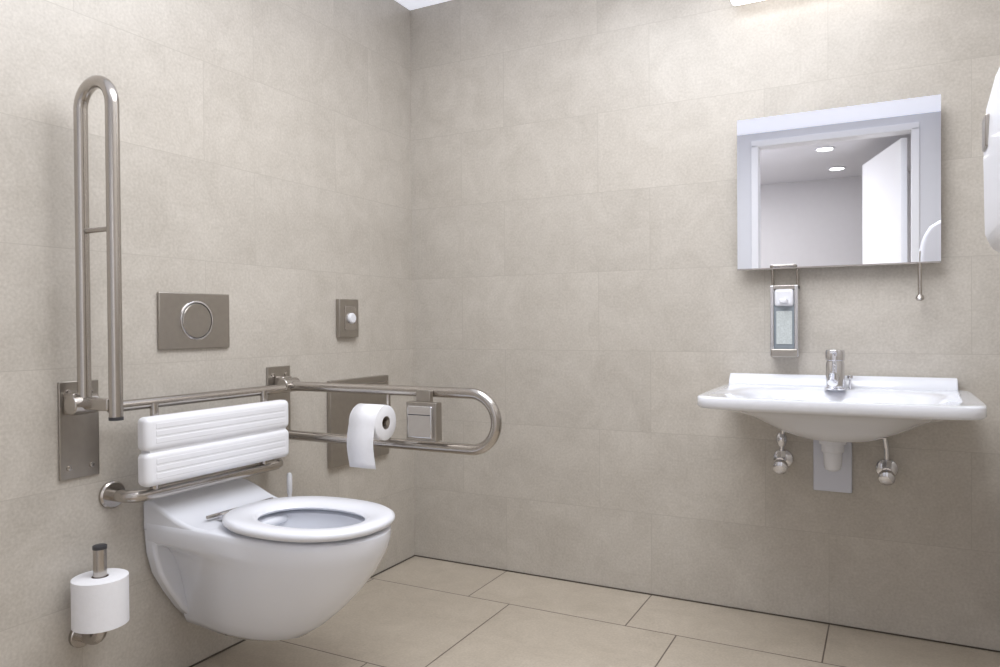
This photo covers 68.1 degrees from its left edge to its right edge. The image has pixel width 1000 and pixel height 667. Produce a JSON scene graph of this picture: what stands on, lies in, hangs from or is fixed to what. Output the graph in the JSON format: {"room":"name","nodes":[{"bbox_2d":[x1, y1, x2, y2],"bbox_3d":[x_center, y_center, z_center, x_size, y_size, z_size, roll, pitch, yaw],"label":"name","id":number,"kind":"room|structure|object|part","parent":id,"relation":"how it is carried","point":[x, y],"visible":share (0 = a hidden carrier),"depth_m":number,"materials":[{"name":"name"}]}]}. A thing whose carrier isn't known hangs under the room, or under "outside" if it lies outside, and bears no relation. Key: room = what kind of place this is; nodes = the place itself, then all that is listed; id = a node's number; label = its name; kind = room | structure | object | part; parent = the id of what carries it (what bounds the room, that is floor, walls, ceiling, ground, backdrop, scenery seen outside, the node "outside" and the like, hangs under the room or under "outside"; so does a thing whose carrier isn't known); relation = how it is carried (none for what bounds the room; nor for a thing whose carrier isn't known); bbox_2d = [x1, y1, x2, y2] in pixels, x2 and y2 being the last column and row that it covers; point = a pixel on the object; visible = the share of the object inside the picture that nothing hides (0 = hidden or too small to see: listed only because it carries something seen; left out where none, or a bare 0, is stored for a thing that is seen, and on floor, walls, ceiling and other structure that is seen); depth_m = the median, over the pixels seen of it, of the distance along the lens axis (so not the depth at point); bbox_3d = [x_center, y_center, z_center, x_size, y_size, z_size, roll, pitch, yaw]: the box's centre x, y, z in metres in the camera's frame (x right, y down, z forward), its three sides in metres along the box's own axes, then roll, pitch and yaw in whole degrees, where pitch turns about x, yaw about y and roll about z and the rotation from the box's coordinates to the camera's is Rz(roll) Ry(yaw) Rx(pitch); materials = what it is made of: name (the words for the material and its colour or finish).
{"room":"public restroom","nodes":[
{"label":"public restroom","id":0,"kind":"room"},
{"bbox_2d":[0,0,414,666],"bbox_3d":[-1.116,-0.193,1.897,0.100,2.360,3.200,0,1,27],"label":"wall","id":1,"kind":"structure","parent":0,"point":[265,145],"depth_m":2.16,"materials":[{"name":"tile"}]},
{"bbox_2d":[58,75,123,480],"bbox_3d":[-0.985,-0.130,1.824,0.198,0.989,0.108,0,1,27],"label":"grab rail","id":2,"kind":"object","parent":1,"relation":"attached to","point":[80,403],"visible":1,"depth_m":1.81,"materials":[{"name":"metal"}]},
{"bbox_3d":[-1.066,0.242,1.874,0.007,0.245,0.104,0,1,27],"label":"mount plate","id":3,"kind":"part","parent":2,"relation":"part of","materials":[{"name":"metal"}]},
{"bbox_3d":[-0.976,-0.251,1.795,0.120,0.013,0.013,0,1,27],"label":"cross rod","id":4,"kind":"part","parent":2,"relation":"part of","materials":[{"name":"metal"}]},
{"bbox_3d":[-0.986,0.172,1.806,0.115,0.030,0.024,0,1,27],"label":"hinge arm","id":5,"kind":"part","parent":2,"relation":"part of","materials":[{"name":"metal"}]},
{"bbox_2d":[68,543,129,647],"bbox_3d":[-1.002,0.659,1.844,0.148,0.270,0.128,0,1,27],"label":"toilet roll holder","id":6,"kind":"object","parent":1,"relation":"attached to","point":[99,596],"visible":1,"depth_m":1.80,"materials":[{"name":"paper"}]},
{"bbox_3d":[-1.019,0.657,1.853,0.088,0.246,0.031,0,1,27],"label":"post","id":7,"kind":"part","parent":6,"relation":"part of","materials":[{"name":"metal"}]},
{"bbox_2d":[157,292,229,349],"bbox_3d":[-0.900,-0.037,2.188,0.014,0.164,0.252,0,1,27],"label":"flush plate","id":8,"kind":"object","parent":1,"relation":"attached to","point":[185,320],"visible":1,"depth_m":2.17,"materials":[{"name":"metal"}]},
{"bbox_2d":[99,384,288,508],"bbox_3d":[-0.843,0.313,2.149,0.150,0.290,0.636,0,1,27],"label":"backrest","id":9,"kind":"object","parent":1,"relation":"attached to","point":[173,447],"depth_m":2.05,"materials":[{"name":"white plastic"}]},
{"bbox_2d":[143,478,394,640],"bbox_3d":[-0.603,0.648,2.037,0.678,0.382,0.378,0,1,27],"label":"toilet","id":10,"kind":"object","parent":1,"relation":"attached to","point":[236,558],"visible":0.99,"depth_m":1.93,"materials":[{"name":"white ceramic"}]},
{"bbox_3d":[-0.735,0.496,2.104,0.010,0.010,0.240,0,1,27],"label":"hinge rod","id":11,"kind":"part","parent":10,"relation":"part of","materials":[{"name":"metal"}]},
{"bbox_3d":[-0.595,0.676,2.034,0.657,0.327,0.362,0,1,27],"label":"bowl","id":12,"kind":"part","parent":10,"relation":"part of","materials":[{"name":"white ceramic"}]},
{"bbox_3d":[-0.512,0.492,1.988,0.472,0.022,0.378,0,1,27],"label":"seat","id":13,"kind":"part","parent":10,"relation":"part of","materials":[{"name":"white plastic"}]},
{"bbox_2d":[189,555,414,666],"bbox_3d":[-1.061,0.984,1.886,0.004,0.004,2.998,0,1,27],"label":"trim","id":14,"kind":"structure","parent":1,"relation":"attached to","point":[413,555],"depth_m":2.32,"materials":[{"name":"plastic"}]},
{"bbox_2d":[336,299,358,337],"bbox_3d":[-0.571,-0.058,2.798,0.034,0.144,0.112,0,1,27],"label":"button","id":15,"kind":"object","parent":1,"relation":"attached to","point":[347,319],"visible":1,"depth_m":2.78,"materials":[{"name":"metal"}]},
{"bbox_3d":[-0.566,-0.058,2.801,0.004,0.090,0.068,0,1,27],"label":"plate","id":16,"kind":"part","parent":15,"relation":"part of","materials":[{"name":"metal"}]},
{"bbox_3d":[-0.559,-0.058,2.799,0.013,0.040,0.040,0,1,27],"label":"push knob","id":17,"kind":"part","parent":15,"relation":"part of","materials":[{"name":"white plastic"}]},
{"bbox_2d":[327,375,388,468],"bbox_3d":[-0.541,0.333,2.865,0.023,0.322,0.357,0,1,27],"label":"hatch","id":18,"kind":"object","parent":1,"relation":"attached to","point":[340,406],"visible":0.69,"depth_m":2.77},
{"bbox_2d":[266,365,501,454],"bbox_3d":[-0.371,0.232,2.297,0.850,0.245,0.104,0,1,27],"label":"grab rail","id":19,"kind":"object","parent":1,"relation":"attached to","point":[276,375],"visible":0.78,"depth_m":2.26,"materials":[{"name":"metal"}]},
{"bbox_3d":[-0.745,0.233,2.492,0.007,0.245,0.104,0,1,27],"label":"mount plate","id":20,"kind":"part","parent":19,"relation":"part of","materials":[{"name":"metal"}]},
{"bbox_2d":[347,403,395,468],"bbox_3d":[-0.385,0.303,2.229,0.131,0.184,0.140,0,1,27],"label":"toilet paper roll","id":21,"kind":"object","parent":19,"relation":"attached to","point":[368,423],"visible":1,"depth_m":2.17,"materials":[{"name":"paper"}]},
{"bbox_3d":[-0.343,0.255,2.277,0.013,0.163,0.013,0,1,27],"label":"cross rod","id":22,"kind":"part","parent":19,"relation":"part of","materials":[{"name":"metal"}]},
{"bbox_2d":[406,390,441,441],"bbox_3d":[-0.226,0.241,2.172,0.105,0.148,0.044,0,1,27],"label":"switch","id":23,"kind":"object","parent":19,"relation":"attached to","point":[424,416],"visible":1,"depth_m":2.15,"materials":[{"name":"metal"}]},
{"bbox_2d":[287,472,291,496],"bbox_3d":[-0.705,0.637,2.446,0.119,0.360,0.090,0,1,27],"label":"toilet brush","id":24,"kind":"object","parent":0,"point":[289,475],"depth_m":2.43,"materials":[{"name":"white plastic"}]},
{"bbox_2d":[395,0,449,9],"bbox_3d":[-0.094,-1.425,1.375,2.400,0.100,3.150,0,1,27],"label":"ceiling","id":25,"kind":"structure","parent":0,"point":[409,4],"depth_m":3.12,"materials":[{"name":"paint"}]},
{"bbox_2d":[193,556,999,666],"bbox_3d":[-0.306,1.049,0.310,3.000,0.100,5.300,0,1,27],"label":"floor","id":26,"kind":"structure","parent":0,"point":[418,611],"depth_m":2.38,"materials":[{"name":"tile"}]},
{"bbox_2d":[410,0,999,650],"bbox_3d":[0.664,-0.216,2.718,2.300,2.360,0.100,0,1,27],"label":"wall","id":27,"kind":"structure","parent":0,"point":[574,162],"depth_m":2.68,"materials":[{"name":"tile"}]},
{"bbox_2d":[415,555,999,652],"bbox_3d":[0.604,0.963,2.708,2.198,0.004,0.004,0,1,27],"label":"trim","id":28,"kind":"structure","parent":27,"relation":"attached to","point":[415,555],"depth_m":2.59,"materials":[{"name":"plastic"}]},
{"bbox_2d":[731,0,762,5],"bbox_3d":[1.079,-1.167,2.382,0.650,0.095,0.084,0,1,27],"label":"wall lamp","id":29,"kind":"object","parent":27,"relation":"attached to","point":[734,2],"visible":1,"depth_m":2.50,"materials":[{"name":"white plastic"}]},
{"bbox_2d":[773,430,792,474],"bbox_3d":[0.940,0.369,2.471,0.064,0.192,0.096,0,1,27],"label":"angle valve","id":30,"kind":"object","parent":27,"relation":"attached to","point":[782,458],"visible":0.93,"depth_m":2.46,"materials":[{"name":"silver metal"}]},
{"bbox_3d":[0.926,0.441,2.446,0.048,0.050,0.037,0,1,27],"label":"valve knob","id":31,"kind":"part","parent":30,"relation":"part of","materials":[{"name":"silver metal"}]},
{"bbox_2d":[770,264,799,356],"bbox_3d":[0.948,-0.075,2.467,0.088,0.308,0.084,0,1,27],"label":"soap dispenser","id":32,"kind":"object","parent":27,"relation":"attached to","point":[784,299],"visible":0.99,"depth_m":2.46,"materials":[{"name":"metal"}]},
{"bbox_3d":[0.947,-0.182,2.468,0.086,0.094,0.066,0,1,27],"label":"lever","id":33,"kind":"part","parent":32,"relation":"part of","materials":[{"name":"metal"}]},
{"bbox_2d":[813,440,851,492],"bbox_3d":[1.064,0.409,2.378,0.117,0.227,0.149,0,1,27],"label":"wall plate","id":34,"kind":"object","parent":27,"relation":"attached to","point":[832,461],"visible":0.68,"depth_m":2.42,"materials":[{"name":"grey plastic"}]},
{"bbox_2d":[819,440,846,471],"bbox_3d":[1.054,0.366,2.344,0.080,0.140,0.080,0,1,27],"label":"drain pipe","id":35,"kind":"object","parent":34,"relation":"on","point":[832,451],"depth_m":2.32,"materials":[{"name":"white plastic"}]},
{"bbox_2d":[737,94,940,300],"bbox_3d":[1.083,-0.412,2.402,0.598,0.626,0.067,0,1,27],"label":"mirror","id":36,"kind":"object","parent":27,"relation":"attached to","point":[857,185],"visible":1,"depth_m":2.37,"materials":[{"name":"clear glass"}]},
{"bbox_3d":[1.077,-0.217,2.391,0.598,0.005,0.008,0,1,27],"label":"edge trim","id":37,"kind":"part","parent":36,"relation":"part of","materials":[{"name":"metal"}]},
{"bbox_3d":[1.292,-0.167,2.276,0.012,0.098,0.017,0,1,27],"label":"tilt handle","id":38,"kind":"part","parent":36,"relation":"part of","materials":[{"name":"metal"}]},
{"bbox_2d":[697,373,986,441],"bbox_3d":[0.991,0.228,2.186,0.714,0.176,0.550,0,1,27],"label":"washbasin","id":39,"kind":"object","parent":27,"relation":"attached to","point":[875,408],"visible":0.99,"depth_m":2.09,"materials":[{"name":"white ceramic"}]},
{"bbox_2d":[824,349,852,389],"bbox_3d":[1.048,0.114,2.297,0.083,0.128,0.166,0,1,27],"label":"faucet","id":40,"kind":"object","parent":39,"relation":"on","point":[835,367],"visible":1,"depth_m":2.32,"materials":[{"name":"silver metal"}]},
{"bbox_3d":[1.032,0.138,2.288,0.029,0.044,0.135,0,1,27],"label":"spout","id":41,"kind":"part","parent":40,"relation":"part of","materials":[{"name":"silver metal"}]},
{"bbox_3d":[1.041,0.055,2.306,0.020,0.010,0.080,0,1,27],"label":"lever","id":42,"kind":"part","parent":40,"relation":"part of","materials":[{"name":"silver metal"}]},
{"bbox_2d":[876,438,897,485],"bbox_3d":[1.216,0.377,2.327,0.064,0.192,0.096,0,1,27],"label":"angle valve","id":43,"kind":"object","parent":27,"relation":"attached to","point":[886,468],"visible":0.97,"depth_m":2.32,"materials":[{"name":"silver metal"}]},
{"bbox_3d":[1.203,0.448,2.302,0.048,0.050,0.037,0,1,27],"label":"valve knob","id":44,"kind":"part","parent":43,"relation":"part of","materials":[{"name":"silver metal"}]},
{"bbox_3d":[0.901,-0.196,0.791,0.100,2.360,3.100,0,1,27],"label":"wall","id":45,"kind":"structure","parent":0,"visible":0},
{"bbox_2d":[982,67,999,252],"bbox_3d":[0.815,-0.297,1.003,0.246,0.359,0.320,0,1,27],"label":"paper towel dispenser","id":46,"kind":"object","parent":45,"relation":"attached to","point":[990,122],"visible":1,"depth_m":1.11,"materials":[{"name":"white plastic"}]}
]}

